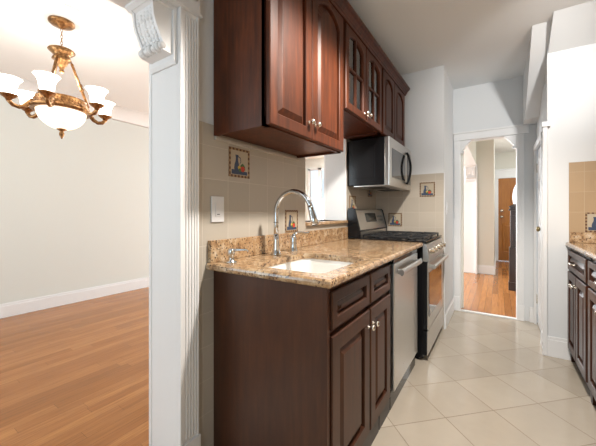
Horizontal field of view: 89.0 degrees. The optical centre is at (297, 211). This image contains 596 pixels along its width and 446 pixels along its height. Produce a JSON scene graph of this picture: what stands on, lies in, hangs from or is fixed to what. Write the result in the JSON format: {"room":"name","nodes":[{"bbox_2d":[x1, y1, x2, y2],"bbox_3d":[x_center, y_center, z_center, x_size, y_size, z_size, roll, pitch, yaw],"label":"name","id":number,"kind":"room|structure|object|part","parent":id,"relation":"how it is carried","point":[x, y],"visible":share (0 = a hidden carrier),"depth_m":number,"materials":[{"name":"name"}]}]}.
{"room":"kitchen","nodes":[
{"label":"kitchen","id":0,"kind":"room"},
{"bbox_2d":[0,95,148,303],"bbox_3d":[-2.298,-0.150,4.632,0.100,2.560,8.800,0,0,33],"label":"wall","id":1,"kind":"structure","parent":0,"point":[74,208],"depth_m":3.75,"materials":[{"name":"white paint"}]},
{"bbox_2d":[0,277,148,318],"bbox_3d":[-2.840,1.055,3.702,0.020,0.150,6.650,0,0,33],"label":"baseboard","id":2,"kind":"structure","parent":1,"relation":"attached to","point":[44,302],"depth_m":3.72,"materials":[{"name":"white paint"}]},
{"bbox_2d":[0,73,307,160],"bbox_3d":[-2.190,-1.350,4.561,0.160,0.160,8.800,0,0,33],"label":"trim","id":3,"kind":"structure","parent":1,"relation":"attached to","point":[118,113],"depth_m":4.18,"materials":[{"name":"white paint"}]},
{"bbox_2d":[199,0,350,221],"bbox_3d":[-0.615,-0.145,1.257,0.187,2.550,5.020,0,0,33],"label":"wall","id":4,"kind":"structure","parent":0,"point":[335,163],"depth_m":1.41,"materials":[{"name":"white paint"}]},
{"bbox_2d":[109,0,176,445],"bbox_3d":[-1.068,0.130,0.582,0.198,2.000,1.795,0,0,33],"label":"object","id":5,"kind":"structure","parent":4,"relation":"attached to","point":[164,83],"depth_m":1.30,"materials":[{"name":"white paint"}]},
{"bbox_2d":[149,64,151,445],"bbox_3d":[-1.128,0.055,0.667,0.020,2.150,1.870,0,0,33],"label":"trim","id":6,"kind":"structure","parent":4,"relation":"attached to","point":[150,74],"depth_m":1.36,"materials":[{"name":"white paint"}]},
{"bbox_2d":[125,0,176,74],"bbox_3d":[-0.609,-0.735,1.258,0.177,0.240,0.122,0,0,33],"label":"corbel","id":7,"kind":"object","parent":4,"relation":"attached to","point":[154,21],"visible":1,"depth_m":1.24,"materials":[{"name":"white paint"}]},
{"bbox_2d":[166,0,202,19],"bbox_3d":[-0.940,-0.959,0.552,0.047,0.222,1.885,0,0,33],"label":"trim","id":8,"kind":"structure","parent":4,"relation":"attached to","point":[192,6],"depth_m":1.28,"materials":[{"name":"white paint"}]},
{"bbox_2d":[177,6,200,445],"bbox_3d":[-0.465,0.140,1.293,0.032,1.980,0.100,0,0,33],"label":"trim","id":9,"kind":"structure","parent":4,"relation":"attached to","point":[188,434],"depth_m":1.28,"materials":[{"name":"white paint"}]},
{"bbox_2d":[214,136,298,160],"bbox_3d":[-0.191,-0.345,1.703,0.014,0.018,0.708,0,0,33],"label":"trim","id":10,"kind":"structure","parent":4,"relation":"attached to","point":[217,138],"depth_m":1.61,"materials":[{"name":"tile"}]},
{"bbox_2d":[214,0,342,157],"bbox_3d":[-0.044,-0.765,1.607,0.364,0.820,0.714,0,0,33],"label":"upper cabinet","id":11,"kind":"object","parent":4,"relation":"attached to","point":[278,64],"visible":0.99,"depth_m":1.38,"materials":[{"name":"brown wood"}]},
{"bbox_3d":[-0.030,-0.761,1.376,0.021,0.800,0.334,0,0,33],"label":"door","id":12,"kind":"part","parent":11,"relation":"part of","materials":[{"name":"brown wood"}]},
{"bbox_3d":[0.165,-0.761,1.672,0.021,0.800,0.365,0,0,33],"label":"door","id":13,"kind":"part","parent":11,"relation":"part of","materials":[{"name":"brown wood"}]},
{"bbox_2d":[329,0,409,95],"bbox_3d":[0.469,-1.196,2.102,0.076,0.066,2.225,0,0,33],"label":"crown molding","id":14,"kind":"structure","parent":11,"relation":"attached to","point":[344,8],"depth_m":2.10,"materials":[{"name":"brown wood"}]},
{"bbox_2d":[199,121,375,445],"bbox_3d":[0.201,0.363,2.316,0.008,1.534,2.352,0,0,33],"label":"wall tiles","id":15,"kind":"structure","parent":4,"relation":"attached to","point":[249,204],"depth_m":1.48,"materials":[{"name":"beige tile"}]},
{"bbox_2d":[211,196,223,221],"bbox_3d":[-0.377,-0.013,1.423,0.011,0.120,0.075,0,0,33],"label":"light switch","id":16,"kind":"object","parent":15,"relation":"attached to","point":[217,203],"visible":1,"depth_m":1.42,"materials":[{"name":"white plastic"}]},
{"bbox_2d":[229,146,249,178],"bbox_3d":[-0.299,-0.249,1.548,0.004,0.147,0.147,0,0,33],"label":"decorative tile","id":17,"kind":"structure","parent":15,"relation":"attached to","point":[239,159],"depth_m":1.55,"materials":[{"name":"beige tile"}]},
{"bbox_2d":[231,149,247,175],"bbox_3d":[-0.299,-0.249,1.548,0.003,0.124,0.124,0,0,33],"label":"picture","id":18,"kind":"object","parent":17,"relation":"attached to","point":[239,157],"depth_m":1.55,"materials":[{"name":"beige"}]},
{"bbox_2d":[285,210,297,232],"bbox_3d":[-0.040,0.058,1.940,0.004,0.140,0.140,0,0,33],"label":"decorative tile","id":19,"kind":"structure","parent":15,"relation":"attached to","point":[291,216],"depth_m":1.94,"materials":[{"name":"beige tile"}]},
{"bbox_2d":[287,212,296,230],"bbox_3d":[-0.040,0.058,1.940,0.003,0.118,0.118,0,0,33],"label":"picture","id":20,"kind":"object","parent":19,"relation":"attached to","point":[291,216],"depth_m":1.94,"materials":[{"name":"beige"}]},
{"bbox_2d":[349,195,355,208],"bbox_3d":[0.498,-0.073,2.755,0.004,0.147,0.147,0,0,33],"label":"decorative tile","id":21,"kind":"structure","parent":15,"relation":"attached to","point":[352,199],"depth_m":2.75,"materials":[{"name":"beige tile"}]},
{"bbox_2d":[350,197,354,208],"bbox_3d":[0.498,-0.073,2.755,0.003,0.124,0.124,0,0,33],"label":"picture","id":22,"kind":"object","parent":21,"relation":"attached to","point":[352,199],"depth_m":2.75,"materials":[{"name":"beige"}]},
{"bbox_2d":[305,220,347,225],"bbox_3d":[0.152,0.082,2.410,0.237,0.024,0.660,0,0,33],"label":"sill","id":23,"kind":"structure","parent":4,"relation":"on","point":[322,222],"depth_m":2.36,"materials":[{"name":"gold stone"}]},
{"bbox_2d":[324,139,346,219],"bbox_3d":[0.145,-0.297,2.415,0.219,0.835,0.820,0,0,33],"label":"trim","id":24,"kind":"structure","parent":4,"relation":"attached to","point":[345,139],"depth_m":2.64,"materials":[{"name":"white paint"}]},
{"bbox_2d":[343,22,381,138],"bbox_3d":[0.353,-0.902,2.209,0.364,0.545,0.724,0,0,33],"label":"upper cabinet","id":25,"kind":"object","parent":4,"relation":"attached to","point":[362,73],"visible":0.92,"depth_m":2.09,"materials":[{"name":"brown wood"}]},
{"bbox_3d":[0.378,-0.898,1.995,0.021,0.525,0.337,0,0,33],"label":"door","id":26,"kind":"part","parent":25,"relation":"part of","materials":[{"name":"brown wood"}]},
{"bbox_3d":[0.373,-0.905,1.998,0.003,0.441,0.239,0,0,33],"label":"glass pane","id":27,"kind":"part","parent":25,"relation":"part of","materials":[{"name":"clear glass"}]},
{"bbox_3d":[0.567,-0.898,2.281,0.021,0.525,0.338,0,0,33],"label":"door","id":28,"kind":"part","parent":25,"relation":"part of","materials":[{"name":"brown wood"}]},
{"bbox_3d":[0.562,-0.905,2.284,0.003,0.441,0.240,0,0,33],"label":"glass pane","id":29,"kind":"part","parent":25,"relation":"part of","materials":[{"name":"clear glass"}]},
{"bbox_2d":[347,68,404,146],"bbox_3d":[0.738,-0.902,2.821,0.331,0.545,0.718,0,0,33],"label":"upper cabinet","id":30,"kind":"object","parent":4,"relation":"attached to","point":[393,99],"visible":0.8,"depth_m":2.67,"materials":[{"name":"brown wood"}]},
{"bbox_2d":[348,136,411,191],"bbox_3d":[0.809,-0.414,2.843,0.422,0.407,0.733,0,0,33],"label":"microwave","id":31,"kind":"object","parent":30,"relation":"attached to","point":[380,164],"visible":1,"depth_m":2.58,"materials":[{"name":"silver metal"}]},
{"bbox_3d":[0.789,-0.221,2.858,0.272,0.012,0.690,0,0,33],"label":"plate","id":32,"kind":"part","parent":31,"relation":"part of","materials":[{"name":"silver metal"}]},
{"bbox_3d":[0.875,-0.416,2.696,0.040,0.403,0.555,0,0,33],"label":"door","id":33,"kind":"part","parent":31,"relation":"part of","materials":[{"name":"silver metal"}]},
{"bbox_3d":[1.077,-0.416,3.003,0.039,0.403,0.172,0,0,33],"label":"control panel","id":34,"kind":"part","parent":31,"relation":"part of","materials":[{"name":"silver metal"}]},
{"bbox_3d":[1.052,-0.415,2.882,0.059,0.307,0.022,0,0,33],"label":"handle","id":35,"kind":"part","parent":31,"relation":"part of","materials":[{"name":"black ceramic"}]},
{"bbox_3d":[0.768,-0.898,2.586,0.021,0.525,0.322,0,0,33],"label":"door","id":36,"kind":"part","parent":30,"relation":"part of","materials":[{"name":"brown wood"}]},
{"bbox_3d":[0.955,-0.898,2.869,0.021,0.525,0.348,0,0,33],"label":"door","id":37,"kind":"part","parent":30,"relation":"part of","materials":[{"name":"brown wood"}]},
{"bbox_2d":[0,0,592,158],"bbox_3d":[0.068,-1.475,3.071,5.770,0.110,8.800,0,0,33],"label":"ceiling","id":38,"kind":"structure","parent":0,"point":[477,42],"depth_m":2.54,"materials":[{"name":"white paint"}]},
{"bbox_2d":[0,15,114,138],"bbox_3d":[-1.772,-0.985,2.272,0.666,0.872,0.724,0,0,33],"label":"chandelier","id":39,"kind":"object","parent":38,"relation":"hanging from","point":[61,112],"visible":1,"depth_m":2.19,"materials":[{"name":"gold metal"}]},
{"bbox_3d":[-1.949,-0.848,2.040,0.146,0.109,0.146,0,0,33],"label":"lamp shade","id":40,"kind":"part","parent":39,"relation":"part of","materials":[{"name":"white glass"}]},
{"bbox_3d":[-1.924,-0.754,2.077,0.100,0.092,0.189,0,0,33],"label":"arm","id":41,"kind":"part","parent":39,"relation":"part of","materials":[{"name":"gold metal"}]},
{"bbox_3d":[-2.061,-0.848,2.309,0.146,0.109,0.146,0,0,33],"label":"lamp shade","id":42,"kind":"part","parent":39,"relation":"part of","materials":[{"name":"white glass"}]},
{"bbox_3d":[-2.021,-0.754,2.293,0.185,0.092,0.098,0,0,22],"label":"arm","id":43,"kind":"part","parent":39,"relation":"part of","materials":[{"name":"gold metal"}]},
{"bbox_3d":[-1.659,-0.848,2.002,0.146,0.109,0.146,0,0,33],"label":"lamp shade","id":44,"kind":"part","parent":39,"relation":"part of","materials":[{"name":"white glass"}]},
{"bbox_3d":[-1.665,-0.754,2.045,0.100,0.092,0.185,0,0,-8],"label":"arm","id":45,"kind":"part","parent":39,"relation":"part of","materials":[{"name":"gold metal"}]},
{"bbox_3d":[-1.753,-0.980,2.160,0.090,0.333,0.094,0,0,33],"label":"rod","id":46,"kind":"part","parent":39,"relation":"part of","materials":[{"name":"gold metal"}]},
{"bbox_3d":[-1.772,-0.692,2.272,0.310,0.150,0.310,0,0,33],"label":"lamp shade","id":47,"kind":"part","parent":39,"relation":"part of","materials":[{"name":"white glass"}]},
{"bbox_3d":[-1.685,-0.980,2.343,0.124,0.333,0.031,0,0,-40],"label":"rod","id":48,"kind":"part","parent":39,"relation":"part of","materials":[{"name":"gold metal"}]},
{"bbox_3d":[-1.522,-0.754,2.250,0.185,0.092,0.098,0,0,22],"label":"arm","id":49,"kind":"part","parent":39,"relation":"part of","materials":[{"name":"gold metal"}]},
{"bbox_3d":[-1.482,-0.848,2.234,0.146,0.109,0.146,0,0,33],"label":"lamp shade","id":50,"kind":"part","parent":39,"relation":"part of","materials":[{"name":"white glass"}]},
{"bbox_3d":[-1.619,-0.754,2.466,0.100,0.092,0.189,0,0,33],"label":"arm","id":51,"kind":"part","parent":39,"relation":"part of","materials":[{"name":"gold metal"}]},
{"bbox_3d":[-1.594,-0.848,2.504,0.146,0.109,0.146,0,0,33],"label":"lamp shade","id":52,"kind":"part","parent":39,"relation":"part of","materials":[{"name":"white glass"}]},
{"bbox_2d":[15,0,101,40],"bbox_3d":[-1.772,-1.427,2.272,0.510,0.007,0.510,0,0,33],"label":"ceiling medallion","id":53,"kind":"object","parent":38,"relation":"attached to","point":[36,12],"depth_m":2.22,"materials":[{"name":"white paint"}]},
{"bbox_2d":[0,260,595,445],"bbox_3d":[0.613,1.155,3.669,5.820,0.050,10.400,0,0,33],"label":"floor","id":54,"kind":"structure","parent":0,"point":[484,380],"depth_m":2.01,"materials":[{"name":"tile"}]},
{"bbox_2d":[214,263,389,445],"bbox_3d":[0.083,0.696,1.550,0.634,0.868,0.762,0,0,33],"label":"base cabinet","id":55,"kind":"object","parent":54,"relation":"on","point":[295,364],"visible":0.91,"depth_m":1.25,"materials":[{"name":"brown wood"}]},
{"bbox_2d":[206,239,422,288],"bbox_3d":[0.262,0.246,1.826,0.634,0.030,1.513,0,0,33],"label":"countertop","id":56,"kind":"structure","parent":55,"relation":"on","point":[364,256],"depth_m":1.50,"materials":[{"name":"beige stone"}]},
{"bbox_2d":[225,248,248,263],"bbox_3d":[-0.280,0.198,1.389,0.103,0.066,0.052,0,0,-17],"label":"soap dispenser","id":57,"kind":"object","parent":56,"relation":"on","point":[231,251],"visible":1,"depth_m":1.37,"materials":[{"name":"silver metal"}]},
{"bbox_2d":[208,227,347,262],"bbox_3d":[0.011,0.180,2.000,0.022,0.100,1.500,0,0,33],"label":"backsplash ledge","id":58,"kind":"object","parent":56,"relation":"on","point":[217,249],"visible":0.96,"depth_m":1.68,"materials":[{"name":"beige stone"}]},
{"bbox_2d":[271,189,318,254],"bbox_3d":[-0.020,0.056,1.571,0.292,0.350,0.056,0,0,33],"label":"faucet","id":59,"kind":"object","parent":56,"relation":"on","point":[314,221],"visible":1,"depth_m":1.60,"materials":[{"name":"silver metal"}]},
{"bbox_3d":[-0.028,0.005,1.576,0.242,0.250,0.026,0,0,33],"label":"spout","id":60,"kind":"part","parent":59,"relation":"part of","materials":[{"name":"silver metal"}]},
{"bbox_2d":[289,231,309,251],"bbox_3d":[0.011,0.173,1.796,0.141,0.116,0.051,0,0,-30],"label":"water tap","id":61,"kind":"object","parent":56,"relation":"on","point":[293,248],"visible":1,"depth_m":1.76,"materials":[{"name":"silver metal"}]},
{"bbox_3d":[0.017,0.132,1.804,0.122,0.035,0.024,0,0,-34],"label":"lever","id":62,"kind":"part","parent":61,"relation":"part of","materials":[{"name":"silver metal"}]},
{"bbox_2d":[269,259,351,272],"bbox_3d":[0.065,0.346,1.420,0.377,0.168,0.482,0,0,33],"label":"sink","id":63,"kind":"object","parent":56,"relation":"in","point":[302,265],"visible":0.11,"depth_m":1.65,"materials":[{"name":"white ceramic"}]},
{"bbox_3d":[0.222,0.362,1.263,0.021,0.140,0.383,0,0,33],"label":"drawer","id":64,"kind":"part","parent":55,"relation":"part of","materials":[{"name":"brown wood"}]},
{"bbox_3d":[0.222,0.744,1.263,0.021,0.576,0.383,0,0,33],"label":"door","id":65,"kind":"part","parent":55,"relation":"part of","materials":[{"name":"brown wood"}]},
{"bbox_3d":[0.338,0.530,1.390,0.032,0.028,0.028,0,0,33],"label":"knob","id":66,"kind":"part","parent":55,"relation":"part of","materials":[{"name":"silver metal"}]},
{"bbox_3d":[0.371,0.530,1.440,0.032,0.028,0.028,0,0,33],"label":"knob","id":67,"kind":"part","parent":55,"relation":"part of","materials":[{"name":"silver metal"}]},
{"bbox_3d":[0.422,0.362,1.566,0.021,0.140,0.310,0,0,33],"label":"drawer","id":68,"kind":"part","parent":55,"relation":"part of","materials":[{"name":"brown wood"}]},
{"bbox_3d":[0.422,0.744,1.566,0.021,0.576,0.310,0,0,33],"label":"door","id":69,"kind":"part","parent":55,"relation":"part of","materials":[{"name":"brown wood"}]},
{"bbox_2d":[348,208,448,358],"bbox_3d":[0.930,0.549,2.759,0.713,1.162,0.760,0,0,33],"label":"gas range","id":70,"kind":"object","parent":54,"relation":"on","point":[365,224],"visible":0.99,"depth_m":2.52,"materials":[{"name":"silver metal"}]},
{"bbox_2d":[355,235,441,242],"bbox_3d":[0.936,0.228,2.755,0.570,0.012,0.760,0,0,33],"label":"cooktop","id":71,"kind":"object","parent":70,"relation":"in","point":[433,238],"depth_m":2.52,"materials":[{"name":"black metal"}]},
{"bbox_3d":[1.170,0.636,2.601,0.037,0.512,0.754,0,0,33],"label":"oven door","id":72,"kind":"part","parent":70,"relation":"part of","materials":[{"name":"silver metal"}]},
{"bbox_3d":[1.169,0.991,2.601,0.035,0.182,0.754,0,0,33],"label":"drawer","id":73,"kind":"part","parent":70,"relation":"part of","materials":[{"name":"silver metal"}]},
{"bbox_3d":[1.172,0.306,2.599,0.043,0.136,0.752,0,0,33],"label":"control panel","id":74,"kind":"part","parent":70,"relation":"part of","materials":[{"name":"silver metal"}]},
{"bbox_3d":[1.206,0.415,2.577,0.051,0.030,0.700,0,0,33],"label":"oven handle","id":75,"kind":"part","parent":70,"relation":"part of","materials":[{"name":"silver metal"}]},
{"bbox_2d":[388,249,421,409],"bbox_3d":[0.494,0.698,2.112,0.602,0.865,0.621,0,0,33],"label":"dishwasher","id":76,"kind":"object","parent":54,"relation":"on","point":[403,269],"visible":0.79,"depth_m":1.87,"materials":[{"name":"silver metal"}]},
{"bbox_3d":[0.731,0.350,1.962,0.042,0.039,0.510,0,0,33],"label":"handle","id":77,"kind":"part","parent":76,"relation":"part of","materials":[{"name":"silver metal"}]},
{"bbox_2d":[508,204,515,290],"bbox_3d":[3.146,0.507,4.394,0.156,1.245,0.156,0,0,33],"label":"newel post","id":78,"kind":"object","parent":54,"relation":"on","point":[512,248],"visible":0.51,"depth_m":4.36,"materials":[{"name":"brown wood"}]},
{"bbox_2d":[568,249,591,402],"bbox_3d":[2.142,0.696,1.890,0.683,0.868,0.610,0,0,33],"label":"base cabinet","id":79,"kind":"object","parent":54,"relation":"on","point":[578,286],"visible":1,"depth_m":2.01,"materials":[{"name":"brown wood"}]},
{"bbox_3d":[1.976,0.735,2.175,0.021,0.580,0.282,0,0,33],"label":"door","id":80,"kind":"part","parent":79,"relation":"part of","materials":[{"name":"brown wood"}]},
{"bbox_3d":[1.896,0.357,2.055,0.021,0.145,0.570,0,0,33],"label":"drawer","id":81,"kind":"part","parent":79,"relation":"part of","materials":[{"name":"brown wood"}]},
{"bbox_3d":[1.817,0.735,1.935,0.021,0.580,0.282,0,0,33],"label":"door","id":82,"kind":"part","parent":79,"relation":"part of","materials":[{"name":"brown wood"}]},
{"bbox_2d":[588,259,595,405],"bbox_3d":[1.766,0.696,1.320,0.683,0.868,0.748,0,0,33],"label":"base cabinet","id":83,"kind":"object","parent":54,"relation":"on","point":[591,264],"visible":0.98,"depth_m":1.72,"materials":[{"name":"brown wood"}]},
{"bbox_2d":[565,242,595,259],"bbox_3d":[1.945,0.246,1.566,0.658,0.030,1.396,0,0,33],"label":"countertop","id":84,"kind":"structure","parent":83,"relation":"on","point":[587,249],"depth_m":1.97,"materials":[{"name":"beige stone"}]},
{"bbox_2d":[570,232,595,242],"bbox_3d":[2.333,0.191,2.133,0.632,0.078,0.022,0,0,33],"label":"backsplash ledge","id":85,"kind":"object","parent":84,"relation":"on","point":[575,237],"visible":1,"depth_m":2.26,"materials":[{"name":"beige stone"}]},
{"bbox_3d":[1.518,0.357,1.482,0.021,0.145,0.705,0,0,33],"label":"drawer","id":86,"kind":"part","parent":83,"relation":"part of","materials":[{"name":"brown wood"}]},
{"bbox_2d":[305,157,323,220],"bbox_3d":[1.902,-0.150,7.192,4.090,2.560,0.100,0,0,33],"label":"wall","id":87,"kind":"structure","parent":0,"point":[316,162],"depth_m":8.20,"materials":[{"name":"white paint"}]},
{"bbox_2d":[308,168,323,219],"bbox_3d":[1.714,-0.320,7.316,3.400,1.700,0.060,0,0,33],"label":"window","id":88,"kind":"structure","parent":87,"relation":"in","point":[319,199],"depth_m":8.05,"materials":[{"name":"white paint"}]},
{"bbox_2d":[401,65,452,311],"bbox_3d":[1.273,-0.145,3.503,0.864,2.550,0.810,0,0,33],"label":"wall","id":89,"kind":"structure","parent":0,"point":[429,99],"depth_m":3.04,"materials":[{"name":"white paint"}]},
{"bbox_2d":[376,173,443,328],"bbox_3d":[1.129,0.377,3.108,0.669,1.507,0.008,0,0,33],"label":"wall tiles","id":90,"kind":"structure","parent":89,"relation":"attached to","point":[419,214],"depth_m":3.05,"materials":[{"name":"beige tile"}]},
{"bbox_2d":[388,213,401,225],"bbox_3d":[1.017,0.080,3.175,0.140,0.140,0.004,0,0,33],"label":"decorative tile","id":91,"kind":"structure","parent":90,"relation":"attached to","point":[394,219],"depth_m":3.17,"materials":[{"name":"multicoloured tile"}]},
{"bbox_2d":[420,182,434,196],"bbox_3d":[1.280,-0.223,3.002,0.142,0.142,0.004,0,0,33],"label":"decorative tile","id":92,"kind":"structure","parent":90,"relation":"attached to","point":[427,189],"depth_m":3.00,"materials":[{"name":"beige tile"}]},
{"bbox_2d":[444,173,444,328],"bbox_3d":[1.414,0.375,2.926,0.008,1.510,0.022,0,0,33],"label":"trim","id":93,"kind":"structure","parent":89,"relation":"attached to","point":[444,173],"depth_m":2.92,"materials":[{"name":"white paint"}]},
{"bbox_2d":[445,297,453,328],"bbox_3d":[1.614,1.052,3.220,0.016,0.155,0.708,0,0,33],"label":"baseboard","id":94,"kind":"structure","parent":89,"relation":"attached to","point":[448,314],"depth_m":3.14,"materials":[{"name":"white paint"}]},
{"bbox_2d":[461,141,475,307],"bbox_3d":[2.508,-0.120,4.653,0.260,2.500,2.470,0,0,33],"label":"wall","id":95,"kind":"structure","parent":0,"point":[472,146],"depth_m":3.56,"materials":[{"name":"white paint"}]},
{"bbox_2d":[464,165,475,181],"bbox_3d":[3.164,-0.711,5.564,0.179,0.288,0.146,0,0,33],"label":"corbel","id":96,"kind":"object","parent":95,"relation":"attached to","point":[469,169],"visible":1,"depth_m":5.55,"materials":[{"name":"white paint"}]},
{"bbox_2d":[464,146,476,273],"bbox_3d":[2.556,0.130,4.712,0.295,2.000,2.480,0,0,33],"label":"trim","id":97,"kind":"structure","parent":95,"relation":"attached to","point":[470,188],"depth_m":5.62,"materials":[{"name":"white paint"}]},
{"bbox_2d":[476,139,494,265],"bbox_3d":[3.829,-0.120,6.399,0.540,2.500,1.900,0,0,33],"label":"wall","id":98,"kind":"structure","parent":0,"point":[485,149],"depth_m":5.54,"materials":[{"name":"white paint"}]},
{"bbox_2d":[477,254,495,274],"bbox_3d":[3.944,1.050,6.311,0.290,0.160,1.920,0,0,33],"label":"baseboard","id":99,"kind":"structure","parent":98,"relation":"attached to","point":[481,269],"depth_m":5.52,"materials":[{"name":"white paint"}]},
{"bbox_2d":[453,76,537,322],"bbox_3d":[2.186,-0.145,3.326,0.855,2.550,0.100,0,0,33],"label":"wall","id":100,"kind":"structure","parent":0,"point":[495,104],"depth_m":3.23,"materials":[{"name":"white paint"}]},
{"bbox_2d":[460,140,470,154],"bbox_3d":[1.921,-0.740,3.469,0.105,0.146,0.080,0,0,33],"label":"bracket","id":101,"kind":"object","parent":100,"relation":"attached to","point":[463,144],"visible":0.99,"depth_m":3.46,"materials":[{"name":"white paint"}]},
{"bbox_2d":[459,309,518,319],"bbox_3d":[2.083,1.124,3.328,0.560,0.012,0.050,0,0,33],"label":"trim","id":102,"kind":"structure","parent":100,"relation":"attached to","point":[463,310],"depth_m":3.31,"materials":[{"name":"white paint"}]},
{"bbox_2d":[453,124,529,320],"bbox_3d":[2.115,0.110,3.352,0.702,2.040,0.134,0,0,33],"label":"trim","id":103,"kind":"structure","parent":100,"relation":"attached to","point":[520,130],"depth_m":3.22,"materials":[{"name":"white paint"}]},
{"bbox_2d":[504,135,516,149],"bbox_3d":[2.270,-0.740,3.239,0.105,0.146,0.080,0,0,33],"label":"bracket","id":104,"kind":"object","parent":100,"relation":"attached to","point":[512,139],"visible":0.99,"depth_m":3.20,"materials":[{"name":"white paint"}]},
{"bbox_2d":[529,307,533,322],"bbox_3d":[2.405,1.052,3.103,0.055,0.155,0.030,0,0,33],"label":"baseboard","id":105,"kind":"structure","parent":100,"relation":"attached to","point":[531,309],"depth_m":3.10,"materials":[{"name":"white paint"}]},
{"bbox_2d":[494,138,515,152],"bbox_3d":[3.925,-1.420,4.976,1.730,0.100,4.570,0,0,33],"label":"ceiling","id":106,"kind":"structure","parent":0,"point":[502,145],"depth_m":6.34,"materials":[{"name":"white paint"}]},
{"bbox_2d":[495,151,515,169],"bbox_3d":[5.100,-0.120,6.782,1.160,2.500,0.100,0,0,33],"label":"wall","id":107,"kind":"structure","parent":0,"point":[505,160],"depth_m":6.95,"materials":[{"name":"white paint"}]},
{"bbox_2d":[495,168,515,260],"bbox_3d":[5.006,0.075,6.767,1.020,2.110,0.110,0,0,33],"label":"trim","id":108,"kind":"structure","parent":107,"relation":"attached to","point":[499,173],"depth_m":7.00,"materials":[{"name":"white paint"}]},
{"bbox_2d":[498,178,515,260],"bbox_3d":[4.986,0.172,6.756,0.868,1.885,0.120,0,0,33],"label":"door","id":109,"kind":"structure","parent":107,"relation":"in","point":[506,187],"depth_m":6.93,"materials":[{"name":"wood"},{"name":"metal knob"}]},
{"bbox_3d":[5.007,-0.340,6.787,0.350,0.720,0.006,0,0,33],"label":"oval pane","id":110,"kind":"part","parent":109,"relation":"part of","materials":[{"name":"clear glass"}]},
{"bbox_2d":[536,74,562,337],"bbox_3d":[2.243,-0.145,2.722,0.095,2.550,0.845,0,0,33],"label":"wall","id":111,"kind":"structure","parent":0,"point":[551,107],"depth_m":2.37,"materials":[{"name":"white paint"}]},
{"bbox_2d":[523,21,550,124],"bbox_3d":[2.119,-1.160,2.699,0.127,0.520,1.020,0,0,33],"label":"trim","id":112,"kind":"structure","parent":111,"relation":"attached to","point":[534,70],"depth_m":2.60,"materials":[{"name":"white paint"}]},
{"bbox_2d":[536,148,539,327],"bbox_3d":[2.253,0.252,2.825,0.088,1.733,0.527,0,0,33],"label":"door","id":113,"kind":"structure","parent":111,"relation":"in","point":[538,163],"depth_m":2.93,"materials":[{"name":"white paint"}]},
{"bbox_2d":[533,121,550,355],"bbox_3d":[2.185,0.210,2.736,0.057,1.840,0.875,0,0,33],"label":"trim","id":114,"kind":"structure","parent":111,"relation":"attached to","point":[542,140],"depth_m":2.40,"materials":[{"name":"white paint"}]},
{"bbox_2d":[541,330,570,359],"bbox_3d":[2.069,1.052,2.435,0.161,0.155,0.215,0,0,33],"label":"baseboard","id":115,"kind":"structure","parent":111,"relation":"attached to","point":[557,347],"depth_m":2.34,"materials":[{"name":"white paint"}]},
{"bbox_2d":[545,43,595,338],"bbox_3d":[2.368,-0.080,2.203,0.875,2.420,0.115,0,0,33],"label":"wall","id":116,"kind":"structure","parent":0,"point":[577,65],"depth_m":2.31,"materials":[{"name":"white paint"}]},
{"bbox_2d":[569,161,595,241],"bbox_3d":[2.345,-0.054,2.143,0.646,0.648,0.008,0,0,33],"label":"wall tiles","id":117,"kind":"structure","parent":116,"relation":"attached to","point":[582,175],"depth_m":2.28,"materials":[{"name":"beige tile"}]},
{"bbox_2d":[585,212,595,231],"bbox_3d":[2.209,0.076,2.227,0.147,0.147,0.004,0,0,33],"label":"decorative tile","id":118,"kind":"structure","parent":117,"relation":"attached to","point":[590,217],"depth_m":2.25,"materials":[{"name":"beige tile"}]},
{"bbox_2d":[587,214,595,230],"bbox_3d":[2.209,0.076,2.226,0.124,0.124,0.003,0,0,33],"label":"picture","id":119,"kind":"object","parent":118,"relation":"attached to","point":[591,218],"depth_m":2.25,"materials":[{"name":"beige"}]},
{"bbox_2d":[548,0,595,53],"bbox_3d":[2.288,-1.331,2.078,0.870,0.178,0.410,0,0,33],"label":"wall","id":120,"kind":"structure","parent":0,"point":[574,26],"depth_m":2.20,"materials":[{"name":"white paint"}]}
]}

